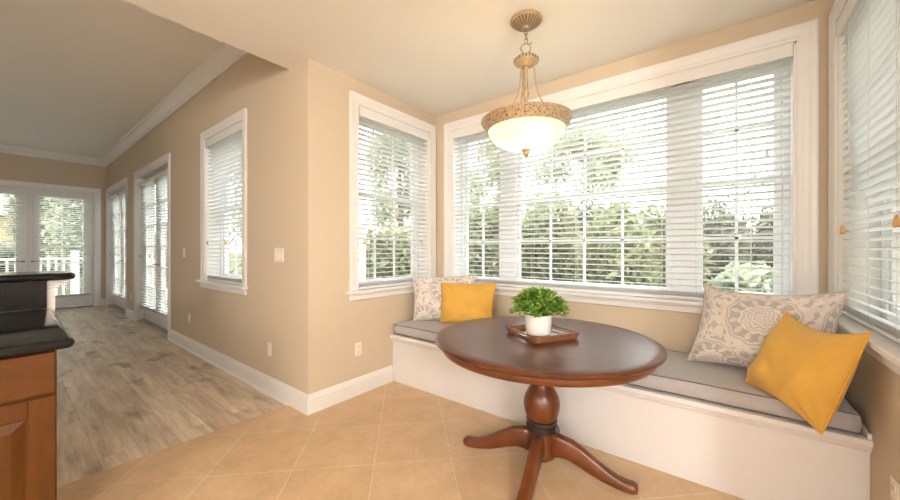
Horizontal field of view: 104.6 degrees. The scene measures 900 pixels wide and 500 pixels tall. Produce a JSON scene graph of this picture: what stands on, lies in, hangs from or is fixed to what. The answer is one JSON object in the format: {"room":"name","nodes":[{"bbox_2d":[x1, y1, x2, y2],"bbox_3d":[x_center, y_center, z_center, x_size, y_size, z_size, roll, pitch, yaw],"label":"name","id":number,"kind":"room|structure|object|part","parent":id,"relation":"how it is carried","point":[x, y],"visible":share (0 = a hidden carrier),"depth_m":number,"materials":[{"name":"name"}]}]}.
{"room":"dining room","nodes":[
{"label":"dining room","id":0,"kind":"room"},
{"bbox_2d":[6,279,67,313],"bbox_3d":[-2.813,0.730,1.780,0.184,1.080,1.150,0,0,38],"label":"wall","id":1,"kind":"structure","parent":0,"point":[51,285],"depth_m":2.12,"materials":[{"name":"white paint"}]},
{"bbox_2d":[0,281,46,311],"bbox_3d":[-2.760,0.273,1.681,0.020,0.162,1.060,0,0,38],"label":"backsplash","id":2,"kind":"structure","parent":1,"relation":"attached to","point":[14,296],"depth_m":2.02,"materials":[{"name":"black stone"}]},
{"bbox_2d":[0,271,75,282],"bbox_3d":[-2.874,0.170,1.850,0.472,0.040,1.185,0,0,38],"label":"bar","id":3,"kind":"object","parent":1,"relation":"on","point":[5,277],"visible":1,"depth_m":2.07,"materials":[{"name":"black stone"}]},
{"bbox_2d":[0,152,105,298],"bbox_3d":[-9.648,-0.420,5.768,0.250,3.380,5.640,0,0,38],"label":"wall","id":4,"kind":"structure","parent":0,"point":[14,167],"depth_m":7.35,"materials":[{"name":"beige paint"}]},
{"bbox_2d":[0,190,23,271],"bbox_3d":[-8.807,-0.060,6.649,0.079,2.180,0.843,0,0,38],"label":"window blind","id":5,"kind":"object","parent":4,"relation":"attached to","point":[1,191],"visible":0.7,"depth_m":6.88,"materials":[{"name":"white paint"}]},
{"bbox_3d":[-8.631,-0.040,6.893,0.056,2.120,0.002,0,0,38],"label":"ladder cord","id":6,"kind":"part","parent":5,"relation":"part of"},
{"bbox_2d":[0,179,100,308],"bbox_3d":[-8.600,-0.040,7.085,0.264,2.620,2.086,0,0,38],"label":"door","id":7,"kind":"structure","parent":4,"relation":"in","point":[92,219],"depth_m":7.43,"materials":[{"name":"white paint"}]},
{"bbox_2d":[0,144,104,165],"bbox_3d":[-9.500,-1.942,5.652,0.125,0.135,5.640,0,0,38],"label":"trim","id":8,"kind":"structure","parent":4,"relation":"attached to","point":[3,148],"depth_m":7.20,"materials":[{"name":"white paint"}]},
{"bbox_2d":[32,192,90,297],"bbox_3d":[-8.228,-0.060,7.392,0.079,2.180,0.843,0,0,38],"label":"window blind","id":9,"kind":"object","parent":4,"relation":"attached to","point":[33,193],"visible":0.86,"depth_m":7.41,"materials":[{"name":"white paint"}]},
{"bbox_3d":[-8.237,1.021,7.399,0.050,0.018,0.831,0,0,38],"label":"rail","id":10,"kind":"part","parent":9,"relation":"part of","materials":[{"name":"white paint"}]},
{"bbox_3d":[-8.051,-0.040,7.637,0.056,2.120,0.002,0,0,38],"label":"ladder cord","id":11,"kind":"part","parent":9,"relation":"part of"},
{"bbox_2d":[0,0,222,158],"bbox_3d":[-6.321,-2.110,3.334,8.490,0.200,5.890,0,0,38],"label":"ceiling","id":12,"kind":"structure","parent":0,"point":[76,76],"depth_m":3.83,"materials":[{"name":"paint"}]},
{"bbox_2d":[125,308,133,320],"bbox_3d":[-5.861,1.195,6.373,0.660,0.150,0.030,0,0,38],"label":"baseboard","id":13,"kind":"structure","parent":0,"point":[129,313],"depth_m":6.37,"materials":[{"name":"white paint"}]},
{"bbox_2d":[106,53,335,394],"bbox_3d":[-4.475,-0.420,5.471,8.775,3.380,0.250,0,0,38],"label":"wall","id":14,"kind":"structure","parent":0,"point":[290,304],"depth_m":3.05,"materials":[{"name":"beige paint"}]},
{"bbox_2d":[109,194,120,297],"bbox_3d":[-7.300,-0.060,7.569,0.860,2.180,0.079,0,0,38],"label":"window blind","id":15,"kind":"object","parent":14,"relation":"attached to","point":[115,199],"visible":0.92,"depth_m":7.53,"materials":[{"name":"white paint"}]},
{"bbox_2d":[105,178,126,315],"bbox_3d":[-6.882,-0.040,7.324,2.120,2.620,0.264,0,0,38],"label":"door","id":16,"kind":"structure","parent":14,"relation":"in","point":[118,304],"depth_m":7.82,"materials":[{"name":"white paint"}]},
{"bbox_2d":[117,190,124,300],"bbox_3d":[-6.543,-0.060,6.979,0.860,2.180,0.079,0,0,38],"label":"window blind","id":17,"kind":"object","parent":14,"relation":"attached to","point":[122,194],"visible":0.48,"depth_m":7.08,"materials":[{"name":"white paint"}]},
{"bbox_2d":[138,177,156,312],"bbox_3d":[-5.107,-0.060,5.860,0.860,2.180,0.079,0,0,38],"label":"window blind","id":18,"kind":"object","parent":14,"relation":"attached to","point":[147,185],"visible":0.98,"depth_m":5.81,"materials":[{"name":"white paint"}]},
{"bbox_3d":[-4.855,-0.040,5.678,0.002,2.120,0.056,0,0,38],"label":"ladder cord","id":19,"kind":"part","parent":18,"relation":"part of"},
{"bbox_2d":[134,152,170,338],"bbox_3d":[-4.689,-0.040,5.616,2.120,2.620,0.264,0,0,38],"label":"door","id":20,"kind":"structure","parent":14,"relation":"in","point":[159,324],"depth_m":5.91,"materials":[{"name":"white paint"}]},
{"bbox_2d":[153,169,167,318],"bbox_3d":[-4.350,-0.060,5.270,0.860,2.180,0.079,0,0,38],"label":"window blind","id":21,"kind":"object","parent":14,"relation":"attached to","point":[162,178],"visible":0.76,"depth_m":5.32,"materials":[{"name":"white paint"}]},
{"bbox_3d":[-4.587,-0.040,5.469,0.002,2.120,0.056,0,0,38],"label":"ladder cord","id":22,"kind":"part","parent":21,"relation":"part of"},
{"bbox_3d":[-4.098,-0.040,5.088,0.002,2.120,0.056,0,0,38],"label":"ladder cord","id":23,"kind":"part","parent":21,"relation":"part of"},
{"bbox_2d":[100,42,247,166],"bbox_3d":[-4.604,-1.942,5.334,8.240,0.135,0.125,0,0,38],"label":"trim","id":24,"kind":"structure","parent":14,"relation":"attached to","point":[225,56],"depth_m":4.35,"materials":[{"name":"white paint"}]},
{"bbox_2d":[196,108,247,294],"bbox_3d":[-2.377,-0.453,3.795,1.289,1.795,0.295,0,0,38],"label":"window","id":25,"kind":"structure","parent":14,"relation":"in","point":[241,116],"depth_m":4.04,"materials":[{"name":"white paint"}]},
{"bbox_3d":[-2.393,0.403,3.775,1.289,0.084,0.245,0,0,38],"label":"sill","id":26,"kind":"part","parent":25,"relation":"part of","materials":[{"name":"white paint"}]},
{"bbox_2d":[205,122,241,284],"bbox_3d":[-2.419,-0.446,3.741,1.011,1.598,0.079,0,0,38],"label":"window blind","id":27,"kind":"object","parent":25,"relation":"attached to","point":[225,147],"visible":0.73,"depth_m":3.75,"materials":[{"name":"white paint"}]},
{"bbox_3d":[-2.685,-0.426,3.962,0.002,1.538,0.056,0,0,38],"label":"ladder cord","id":28,"kind":"part","parent":27,"relation":"part of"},
{"bbox_3d":[-2.412,0.344,3.749,0.999,0.018,0.050,0,0,38],"label":"rail","id":29,"kind":"part","parent":27,"relation":"part of","materials":[{"name":"white paint"}]},
{"bbox_3d":[-2.308,-0.832,3.884,0.949,0.777,0.032,0,0,38],"label":"sash","id":30,"kind":"part","parent":25,"relation":"part of","materials":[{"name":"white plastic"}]},
{"bbox_3d":[-2.316,-0.444,3.874,1.015,1.609,0.085,0,0,38],"label":"frame","id":31,"kind":"part","parent":25,"relation":"part of","materials":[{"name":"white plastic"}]},
{"bbox_3d":[-2.320,-0.076,3.868,0.949,0.822,0.032,0,0,38],"label":"sash","id":32,"kind":"part","parent":25,"relation":"part of","materials":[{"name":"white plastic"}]},
{"bbox_2d":[168,329,308,415],"bbox_3d":[-2.507,1.195,3.760,3.602,0.150,0.030,0,0,38],"label":"baseboard","id":33,"kind":"structure","parent":14,"relation":"attached to","point":[276,389],"depth_m":3.29,"materials":[{"name":"white paint"}]},
{"bbox_2d":[267,342,271,355],"bbox_3d":[-1.587,0.880,3.056,0.072,0.116,0.010,0,0,38],"label":"wall outlet","id":34,"kind":"object","parent":14,"relation":"attached to","point":[269,345],"visible":1,"depth_m":3.05,"materials":[{"name":"beige plastic"}]},
{"bbox_2d":[274,248,283,261],"bbox_3d":[-1.453,0.050,2.951,0.164,0.116,0.011,0,0,38],"label":"light switch","id":35,"kind":"object","parent":14,"relation":"attached to","point":[278,252],"visible":1,"depth_m":2.94,"materials":[{"name":"beige plastic"}]},
{"bbox_2d":[336,71,435,384],"bbox_3d":[-0.648,-0.370,3.448,0.250,3.280,1.263,0,0,38],"label":"wall","id":36,"kind":"structure","parent":0,"point":[370,322],"depth_m":3.00,"materials":[{"name":"beige paint"}]},
{"bbox_2d":[309,365,392,414],"bbox_3d":[-0.820,1.195,3.010,0.017,0.150,0.860,0,0,38],"label":"baseboard","id":37,"kind":"structure","parent":36,"relation":"attached to","point":[322,399],"depth_m":2.95,"materials":[{"name":"white paint"}]},
{"bbox_2d":[355,342,361,356],"bbox_3d":[-0.800,0.875,3.041,0.010,0.116,0.072,0,0,38],"label":"wall outlet","id":38,"kind":"object","parent":36,"relation":"attached to","point":[358,346],"visible":1,"depth_m":3.04,"materials":[{"name":"beige plastic"}]},
{"bbox_2d":[346,90,435,300],"bbox_3d":[-0.589,-0.453,3.470,0.295,1.795,1.190,0,0,38],"label":"window","id":39,"kind":"structure","parent":36,"relation":"in","point":[356,100],"depth_m":3.44,"materials":[{"name":"white paint"}]},
{"bbox_3d":[-0.570,0.403,3.455,0.245,0.084,1.190,0,0,38],"label":"sill","id":40,"kind":"part","parent":39,"relation":"part of","materials":[{"name":"white paint"}]},
{"bbox_3d":[-0.678,-0.859,3.539,0.032,0.722,0.850,0,0,38],"label":"sash","id":41,"kind":"part","parent":39,"relation":"part of","materials":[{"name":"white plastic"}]},
{"bbox_3d":[-0.662,-0.103,3.527,0.032,0.877,0.850,0,0,38],"label":"sash","id":42,"kind":"part","parent":39,"relation":"part of","materials":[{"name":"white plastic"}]},
{"bbox_3d":[-0.668,-0.444,3.531,0.085,1.609,0.916,0,0,38],"label":"frame","id":43,"kind":"part","parent":39,"relation":"part of","materials":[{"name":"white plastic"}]},
{"bbox_2d":[359,107,428,288],"bbox_3d":[-0.535,-0.446,3.428,0.079,1.598,0.912,0,0,38],"label":"window blind","id":44,"kind":"object","parent":39,"relation":"attached to","point":[364,113],"visible":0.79,"depth_m":3.38,"materials":[{"name":"white paint"}]},
{"bbox_3d":[-0.732,-0.426,3.193,0.056,1.538,0.002,0,0,38],"label":"ladder cord","id":45,"kind":"part","parent":44,"relation":"part of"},
{"bbox_3d":[-0.544,0.344,3.435,0.050,0.018,0.900,0,0,38],"label":"rail","id":46,"kind":"part","parent":44,"relation":"part of","materials":[{"name":"white paint"}]},
{"bbox_3d":[-0.304,-0.637,3.686,0.006,1.095,0.002,0,0,-26],"label":"pull cord","id":47,"kind":"part","parent":44,"relation":"part of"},
{"bbox_2d":[55,305,744,499],"bbox_3d":[-3.204,1.320,1.770,15.230,0.100,7.253,0,0,38],"label":"floor","id":48,"kind":"structure","parent":0,"point":[393,440],"depth_m":2.27,"materials":[{"name":"beige tile"}]},
{"bbox_2d":[0,350,56,499],"bbox_3d":[-1.927,0.833,1.376,0.629,0.874,0.460,0,0,38],"label":"base cabinet","id":49,"kind":"object","parent":48,"relation":"on","point":[28,382],"visible":0.98,"depth_m":1.33,"materials":[{"name":"brown wood"}]},
{"bbox_3d":[-1.709,0.486,1.206,0.019,0.161,0.452,0,0,38],"label":"drawer","id":50,"kind":"part","parent":49,"relation":"part of","materials":[{"name":"brown wood"}]},
{"bbox_3d":[-1.709,0.867,1.206,0.019,0.577,0.452,0,0,38],"label":"door","id":51,"kind":"part","parent":49,"relation":"part of","materials":[{"name":"brown wood"}]},
{"bbox_2d":[0,308,74,357],"bbox_3d":[-2.287,0.375,1.324,1.165,0.040,1.078,0,0,38],"label":"countertop","id":52,"kind":"structure","parent":49,"relation":"on","point":[23,332],"depth_m":1.46,"materials":[{"name":"black stone"}]},
{"bbox_2d":[435,316,666,499],"bbox_3d":[0.536,0.888,2.035,1.248,0.757,1.248,0,0,38],"label":"pedestal table","id":53,"kind":"object","parent":48,"relation":"on","point":[601,355],"visible":0.93,"depth_m":1.83,"materials":[{"name":"brown wood"}]},
{"bbox_3d":[0.301,1.163,2.160,0.462,0.208,0.074,0,0,28],"label":"leg","id":54,"kind":"part","parent":53,"relation":"part of","materials":[{"name":"brown wood"}]},
{"bbox_3d":[0.411,1.163,1.801,0.074,0.208,0.462,0,0,28],"label":"leg","id":55,"kind":"part","parent":53,"relation":"part of","materials":[{"name":"brown wood"}]},
{"bbox_2d":[505,324,579,343],"bbox_3d":[0.539,0.491,2.054,0.304,0.036,0.305,0,0,-23],"label":"wooden tray","id":56,"kind":"object","parent":53,"relation":"on","point":[518,330],"visible":0.79,"depth_m":1.98,"materials":[{"name":"brown wood"}]},
{"bbox_2d":[509,286,570,335],"bbox_3d":[0.522,0.358,2.039,0.346,0.278,0.357,0,0,26],"label":"potted plant","id":57,"kind":"object","parent":56,"relation":"on","point":[538,321],"visible":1,"depth_m":1.97,"materials":[{"name":"green plant"}]},
{"bbox_3d":[0.517,0.439,2.038,0.153,0.116,0.153,0,0,38],"label":"pot","id":58,"kind":"part","parent":57,"relation":"part of","materials":[{"name":"white ceramic"}]},
{"bbox_3d":[0.771,1.163,1.911,0.462,0.208,0.074,0,0,28],"label":"leg","id":59,"kind":"part","parent":53,"relation":"part of","materials":[{"name":"brown wood"}]},
{"bbox_2d":[390,334,872,499],"bbox_3d":[0.820,1.031,2.674,3.014,0.478,0.678,0,0,38],"label":"window bench","id":60,"kind":"object","parent":48,"relation":"on","point":[747,455],"visible":0.5,"depth_m":1.91,"materials":[{"name":"white paint"}]},
{"bbox_2d":[393,320,454,342],"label":"bench cushion","id":61,"kind":"object","parent":60,"relation":"on","point":[427,330],"depth_m":3.23,"materials":[{"name":"grey fabric"}]},
{"bbox_2d":[412,275,476,320],"bbox_3d":[-0.057,0.484,3.438,0.646,0.458,0.118,0,0,3],"label":"throw pillow","id":62,"kind":"object","parent":61,"relation":"on","point":[427,290],"visible":0.69,"depth_m":3.43,"materials":[{"name":"fabric"}]},
{"bbox_2d":[440,282,495,322],"bbox_3d":[0.140,0.505,3.216,0.572,0.402,0.143,0,0,27],"label":"throw pillow","id":63,"kind":"object","parent":61,"relation":"on","point":[460,302],"visible":0.91,"depth_m":3.17,"materials":[{"name":"yellow fabric"}]},
{"bbox_2d":[626,350,808,423],"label":"bench cushion","id":64,"kind":"object","parent":60,"relation":"on","point":[676,373],"depth_m":1.91,"materials":[{"name":"grey fabric"}]},
{"bbox_2d":[686,284,848,367],"bbox_3d":[1.735,0.453,1.947,0.215,0.518,0.710,0,0,-23],"label":"throw pillow","id":65,"kind":"object","parent":64,"relation":"on","point":[734,326],"visible":0.69,"depth_m":1.96,"materials":[{"name":"fabric"}]},
{"bbox_2d":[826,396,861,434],"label":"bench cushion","id":66,"kind":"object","parent":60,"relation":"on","point":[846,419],"depth_m":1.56,"materials":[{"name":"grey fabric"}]},
{"bbox_2d":[744,312,871,434],"bbox_3d":[1.614,0.561,1.591,0.215,0.485,0.510,0,0,9],"label":"throw pillow","id":67,"kind":"object","parent":66,"relation":"on","point":[811,371],"visible":1,"depth_m":1.52,"materials":[{"name":"yellow fabric"}]},
{"bbox_2d":[123,0,815,116],"bbox_3d":[0.094,-1.840,-0.864,6.790,0.740,7.153,0,0,38],"label":"ceiling","id":68,"kind":"structure","parent":0,"point":[435,57],"depth_m":2.36,"materials":[{"name":"paint"}]},
{"bbox_2d":[481,9,573,156],"bbox_3d":[0.488,-1.032,2.232,0.576,0.877,0.576,0,0,-10],"label":"pendant lamp","id":69,"kind":"object","parent":68,"relation":"hanging from","point":[525,127],"visible":1,"depth_m":2.10,"materials":[{"name":"white glass"}]},
{"bbox_3d":[0.373,-1.002,2.129,0.217,0.379,0.008,0,0,-42],"label":"support rod","id":70,"kind":"part","parent":69,"relation":"part of","materials":[{"name":"gold metal"}]},
{"bbox_3d":[0.456,-1.002,2.383,0.008,0.379,0.217,0,0,-12],"label":"support rod","id":71,"kind":"part","parent":69,"relation":"part of","materials":[{"name":"gold metal"}]},
{"bbox_3d":[0.488,-1.023,2.232,0.044,0.306,0.044,0,0,38],"label":"stem","id":72,"kind":"part","parent":69,"relation":"part of","materials":[{"name":"gold metal"}]},
{"bbox_3d":[0.488,-0.704,2.232,0.488,0.132,0.488,0,0,38],"label":"lamp shade","id":73,"kind":"part","parent":69,"relation":"part of","materials":[{"name":"white glass"}]},
{"bbox_3d":[0.635,-1.002,2.185,0.217,0.379,0.008,0,0,18],"label":"support rod","id":74,"kind":"part","parent":69,"relation":"part of","materials":[{"name":"gold metal"}]},
{"bbox_2d":[436,0,832,352],"bbox_3d":[1.105,-0.370,3.041,3.516,3.280,0.250,0,0,38],"label":"wall","id":75,"kind":"structure","parent":0,"point":[675,331],"depth_m":2.54,"materials":[{"name":"beige paint"}]},
{"bbox_2d":[444,18,818,313],"bbox_3d":[1.115,-0.453,2.992,2.890,1.795,0.295,0,0,38],"label":"window","id":76,"kind":"structure","parent":75,"relation":"in","point":[804,37],"depth_m":2.55,"materials":[{"name":"white paint"}]},
{"bbox_3d":[0.354,-0.076,3.702,0.478,0.822,0.032,0,0,38],"label":"sash","id":77,"kind":"part","parent":76,"relation":"part of","materials":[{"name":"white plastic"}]},
{"bbox_3d":[0.366,-0.832,3.718,0.478,0.777,0.032,0,0,38],"label":"sash","id":78,"kind":"part","parent":76,"relation":"part of","materials":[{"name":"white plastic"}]},
{"bbox_3d":[1.099,0.403,2.973,2.890,0.084,0.245,0,0,38],"label":"sill","id":79,"kind":"part","parent":76,"relation":"part of","materials":[{"name":"white paint"}]},
{"bbox_3d":[1.181,-0.076,3.058,1.305,0.822,0.032,0,0,38],"label":"sash","id":80,"kind":"part","parent":76,"relation":"part of","materials":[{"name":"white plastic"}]},
{"bbox_3d":[1.194,-0.832,3.074,1.305,0.777,0.032,0,0,38],"label":"sash","id":81,"kind":"part","parent":76,"relation":"part of","materials":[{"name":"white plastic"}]},
{"bbox_2d":[452,44,792,299],"bbox_3d":[1.075,-0.449,2.942,2.612,1.603,0.079,0,0,38],"label":"window blind","id":82,"kind":"object","parent":76,"relation":"attached to","point":[786,51],"visible":0.87,"depth_m":2.60,"materials":[{"name":"white paint"}]},
{"bbox_3d":[0.762,-0.428,3.201,0.002,1.543,0.056,0,0,38],"label":"ladder cord","id":83,"kind":"part","parent":82,"relation":"part of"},
{"bbox_3d":[1.082,0.344,2.951,2.600,0.018,0.050,0,0,38],"label":"rail","id":84,"kind":"part","parent":82,"relation":"part of","materials":[{"name":"white paint"}]},
{"bbox_3d":[1.961,-0.428,2.266,0.002,1.543,0.056,0,0,38],"label":"ladder cord","id":85,"kind":"part","parent":82,"relation":"part of","materials":[{"name":"white fabric"}]},
{"bbox_3d":[1.996,-0.905,2.194,0.002,0.570,0.006,0,0,-26],"label":"pull cord","id":86,"kind":"part","parent":82,"relation":"part of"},
{"bbox_3d":[2.008,-0.832,2.439,0.460,0.777,0.032,0,0,38],"label":"sash","id":87,"kind":"part","parent":76,"relation":"part of","materials":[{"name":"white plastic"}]},
{"bbox_3d":[1.996,-0.076,2.423,0.460,0.822,0.032,0,0,38],"label":"sash","id":88,"kind":"part","parent":76,"relation":"part of","materials":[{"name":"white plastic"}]},
{"bbox_2d":[833,0,899,499],"bbox_3d":[1.929,-0.370,1.440,0.250,3.280,1.263,0,0,38],"label":"wall","id":89,"kind":"structure","parent":0,"point":[873,391],"depth_m":1.42,"materials":[{"name":"beige paint"}]},
{"bbox_2d":[828,0,899,374],"bbox_3d":[1.936,-0.453,1.502,0.295,1.795,1.190,0,0,38],"label":"window","id":90,"kind":"structure","parent":89,"relation":"in","point":[884,349],"depth_m":1.89,"materials":[{"name":"white paint"}]},
{"bbox_3d":[1.854,-0.492,1.567,0.024,1.715,1.120,0,0,38],"label":"casing","id":91,"kind":"part","parent":90,"relation":"part of","materials":[{"name":"white paint"}]},
{"bbox_2d":[836,0,899,343],"bbox_3d":[1.882,-0.446,1.544,0.079,1.598,0.912,0,0,38],"label":"window blind","id":92,"kind":"object","parent":90,"relation":"attached to","point":[871,27],"visible":0.99,"depth_m":1.55,"materials":[{"name":"white paint"}]},
{"bbox_3d":[2.081,-0.652,1.838,0.006,1.065,0.002,0,0,-26],"label":"pull cord","id":93,"kind":"part","parent":92,"relation":"part of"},
{"bbox_3d":[2.079,-0.426,1.779,0.056,1.538,0.002,0,0,38],"label":"ladder cord","id":94,"kind":"part","parent":92,"relation":"part of","materials":[{"name":"white fabric"}]},
{"bbox_3d":[1.891,0.344,1.538,0.050,0.018,0.900,0,0,38],"label":"rail","id":95,"kind":"part","parent":92,"relation":"part of","materials":[{"name":"white paint"}]},
{"bbox_3d":[1.888,-0.426,1.534,0.056,1.538,0.002,0,0,38],"label":"ladder cord","id":96,"kind":"part","parent":92,"relation":"part of","materials":[{"name":"white fabric"}]},
{"bbox_3d":[1.698,-0.426,1.290,0.056,1.538,0.002,0,0,38],"label":"ladder cord","id":97,"kind":"part","parent":92,"relation":"part of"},
{"bbox_3d":[1.638,-0.652,1.270,0.006,1.065,0.002,0,0,-26],"label":"pull cord","id":98,"kind":"part","parent":92,"relation":"part of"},
{"bbox_3d":[1.916,0.403,1.518,0.245,0.084,1.190,0,0,38],"label":"sill","id":99,"kind":"part","parent":90,"relation":"part of","materials":[{"name":"white paint"}]},
{"bbox_3d":[2.015,-0.444,1.441,0.085,1.609,0.916,0,0,38],"label":"frame","id":100,"kind":"part","parent":90,"relation":"part of","materials":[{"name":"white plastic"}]},
{"bbox_3d":[2.009,-0.076,1.445,0.032,0.822,0.850,0,0,38],"label":"sash","id":101,"kind":"part","parent":90,"relation":"part of","materials":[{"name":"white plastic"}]},
{"bbox_2d":[890,475,899,499],"bbox_3d":[1.647,0.910,1.290,0.010,0.116,0.072,0,0,38],"label":"wall outlet","id":102,"kind":"object","parent":89,"relation":"attached to","point":[894,485],"visible":1,"depth_m":1.28,"materials":[{"name":"beige plastic"}]},
{"bbox_2d":[891,481,895,492],"bbox_3d":[1.645,0.884,1.291,0.004,0.028,0.034,0,0,38],"label":"socket","id":103,"kind":"object","parent":102,"relation":"attached to","point":[893,483],"depth_m":1.29,"materials":[{"name":"beige plastic"}]},
{"label":"outside","id":104,"kind":"structure","parent":0,"visible":0},
{"bbox_2d":[57,254,241,294],"bbox_3d":[-12.703,1.745,16.236,280.000,0.250,310.000,0,0,38],"label":"ground","id":105,"kind":"structure","parent":104,"point":[231,255],"depth_m":25.05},
{"bbox_2d":[0,240,13,272],"bbox_3d":[-13.786,0.697,10.702,1.645,1.960,1.543,0,0,38],"label":"bush","id":106,"kind":"object","parent":105,"relation":"on","point":[2,255],"visible":0.11,"depth_m":10.52,"materials":[{"name":"green plant"}]},
{"bbox_2d":[0,194,13,250],"bbox_3d":[-23.805,-0.555,13.825,6.650,4.350,9.350,0,0,38],"label":"house","id":107,"kind":"structure","parent":105,"relation":"on","point":[1,207],"depth_m":15.14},
{"bbox_2d":[2,195,70,271],"bbox_3d":[-16.640,-1.304,14.181,1.853,5.949,2.152,0,0,38],"label":"bush","id":108,"kind":"object","parent":105,"relation":"on","point":[45,201],"visible":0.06,"depth_m":13.84,"materials":[{"name":"green plant"}]},
{"bbox_2d":[40,197,82,289],"bbox_3d":[-14.327,-1.445,13.635,2.200,6.188,2.379,0,0,-33],"label":"bush","id":109,"kind":"object","parent":105,"relation":"on","point":[76,239],"visible":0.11,"depth_m":12.90,"materials":[{"name":"green plant"}]},
{"bbox_2d":[155,220,166,282],"bbox_3d":[-12.354,0.151,16.045,2.708,3.114,2.366,0,0,38],"label":"bush","id":110,"kind":"object","parent":105,"relation":"on","point":[166,220],"visible":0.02,"depth_m":15.36,"materials":[{"name":"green plant"}]},
{"bbox_2d":[229,158,241,273],"bbox_3d":[-9.192,-1.436,14.301,3.611,6.123,3.011,0,0,-23],"label":"tree","id":111,"kind":"object","parent":105,"relation":"on","point":[238,220],"visible":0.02,"depth_m":14.02,"materials":[{"name":"green plant"}]},
{"bbox_2d":[359,225,367,279],"bbox_3d":[-1.465,0.605,5.604,0.220,2.030,0.220,0,0,38],"label":"porch column","id":112,"kind":"structure","parent":105,"relation":"on","point":[360,226],"depth_m":5.56,"materials":[{"name":"white paint"}]},
{"bbox_2d":[365,132,410,264],"bbox_3d":[-1.517,-1.396,11.115,2.301,6.042,2.236,0,0,38],"label":"tree","id":113,"kind":"object","parent":105,"relation":"on","point":[378,175],"visible":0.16,"depth_m":10.72,"materials":[{"name":"green plant"}]},
{"bbox_2d":[366,219,410,279],"bbox_3d":[-1.454,0.521,7.941,1.922,2.369,1.702,0,0,38],"label":"bush","id":114,"kind":"object","parent":105,"relation":"on","point":[399,269],"visible":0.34,"depth_m":7.58,"materials":[{"name":"green plant"}]},
{"bbox_2d":[470,139,499,212],"bbox_3d":[1.212,-1.911,16.139,4.512,7.072,4.139,0,0,38],"label":"tree","id":115,"kind":"object","parent":105,"relation":"on","point":[493,174],"visible":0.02,"depth_m":15.05,"materials":[{"name":"green plant"}]},
{"bbox_2d":[469,191,525,276],"bbox_3d":[0.916,0.042,9.168,2.206,3.320,1.414,0,0,22],"label":"bush","id":116,"kind":"object","parent":105,"relation":"on","point":[477,268],"visible":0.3,"depth_m":8.78,"materials":[{"name":"green plant"}]},
{"bbox_2d":[521,201,581,281],"bbox_3d":[2.883,0.052,10.647,2.286,3.304,1.648,0,0,38],"label":"bush","id":117,"kind":"object","parent":105,"relation":"on","point":[573,266],"visible":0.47,"depth_m":10.24,"materials":[{"name":"green plant"}]},
{"bbox_2d":[525,117,640,218],"bbox_3d":[6.401,-2.337,17.350,5.362,7.922,4.464,0,0,13],"label":"tree","id":118,"kind":"object","parent":105,"relation":"on","point":[610,134],"visible":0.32,"depth_m":16.26,"materials":[{"name":"green plant"}]},
{"bbox_2d":[560,200,606,281],"bbox_3d":[5.291,-0.154,13.381,3.161,3.645,1.901,0,0,40],"label":"bush","id":119,"kind":"object","parent":105,"relation":"on","point":[592,202],"visible":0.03,"depth_m":13.01,"materials":[{"name":"green plant"}]},
{"bbox_2d":[570,199,662,286],"bbox_3d":[4.107,0.245,8.636,2.058,2.801,1.838,0,0,38],"label":"bush","id":120,"kind":"object","parent":105,"relation":"on","point":[603,256],"visible":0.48,"depth_m":8.12,"materials":[{"name":"green plant"}]},
{"bbox_2d":[639,204,715,288],"bbox_3d":[6.302,0.086,9.890,2.013,3.180,1.713,0,0,38],"label":"bush","id":121,"kind":"object","parent":105,"relation":"on","point":[663,263],"visible":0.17,"depth_m":9.69,"materials":[{"name":"green plant"}]},
{"bbox_2d":[703,205,753,284],"bbox_3d":[8.629,0.111,11.551,2.154,3.173,2.151,0,0,-24],"label":"bush","id":122,"kind":"object","parent":105,"relation":"on","point":[721,218],"visible":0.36,"depth_m":11.03,"materials":[{"name":"green plant"}]},
{"bbox_2d":[704,168,772,257],"bbox_3d":[13.321,-0.931,15.804,3.616,5.116,3.409,0,0,13],"label":"tree","id":123,"kind":"object","parent":105,"relation":"on","point":[768,195],"visible":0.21,"depth_m":15.51,"materials":[{"name":"green plant"}]},
{"bbox_2d":[711,260,772,292],"bbox_3d":[6.999,0.974,8.072,1.701,1.474,1.486,0,0,38],"label":"bush","id":124,"kind":"object","parent":105,"relation":"on","point":[726,271],"visible":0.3,"depth_m":7.89,"materials":[{"name":"green plant"}]},
{"bbox_2d":[744,207,772,267],"bbox_3d":[11.603,0.015,12.002,2.409,3.343,2.071,0,0,33],"label":"bush","id":125,"kind":"object","parent":105,"relation":"on","point":[764,216],"visible":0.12,"depth_m":12.02,"materials":[{"name":"green plant"}]},
{"bbox_3d":[-10.059,1.475,7.330,2.320,0.290,9.200,0,0,38],"label":"floor","id":126,"kind":"structure","parent":105,"relation":"on","visible":0},
{"bbox_2d":[0,252,166,294],"bbox_3d":[-10.408,0.688,7.793,0.170,1.285,8.500,0,0,38],"label":"balcony railing","id":127,"kind":"object","parent":126,"relation":"on","point":[75,282],"visible":0.09,"depth_m":8.79,"materials":[{"name":"white paint"}]},
{"bbox_3d":[-9.566,0.688,8.873,0.170,1.285,0.170,0,0,38],"label":"post","id":128,"kind":"part","parent":127,"relation":"part of","materials":[{"name":"white paint"}]}
]}

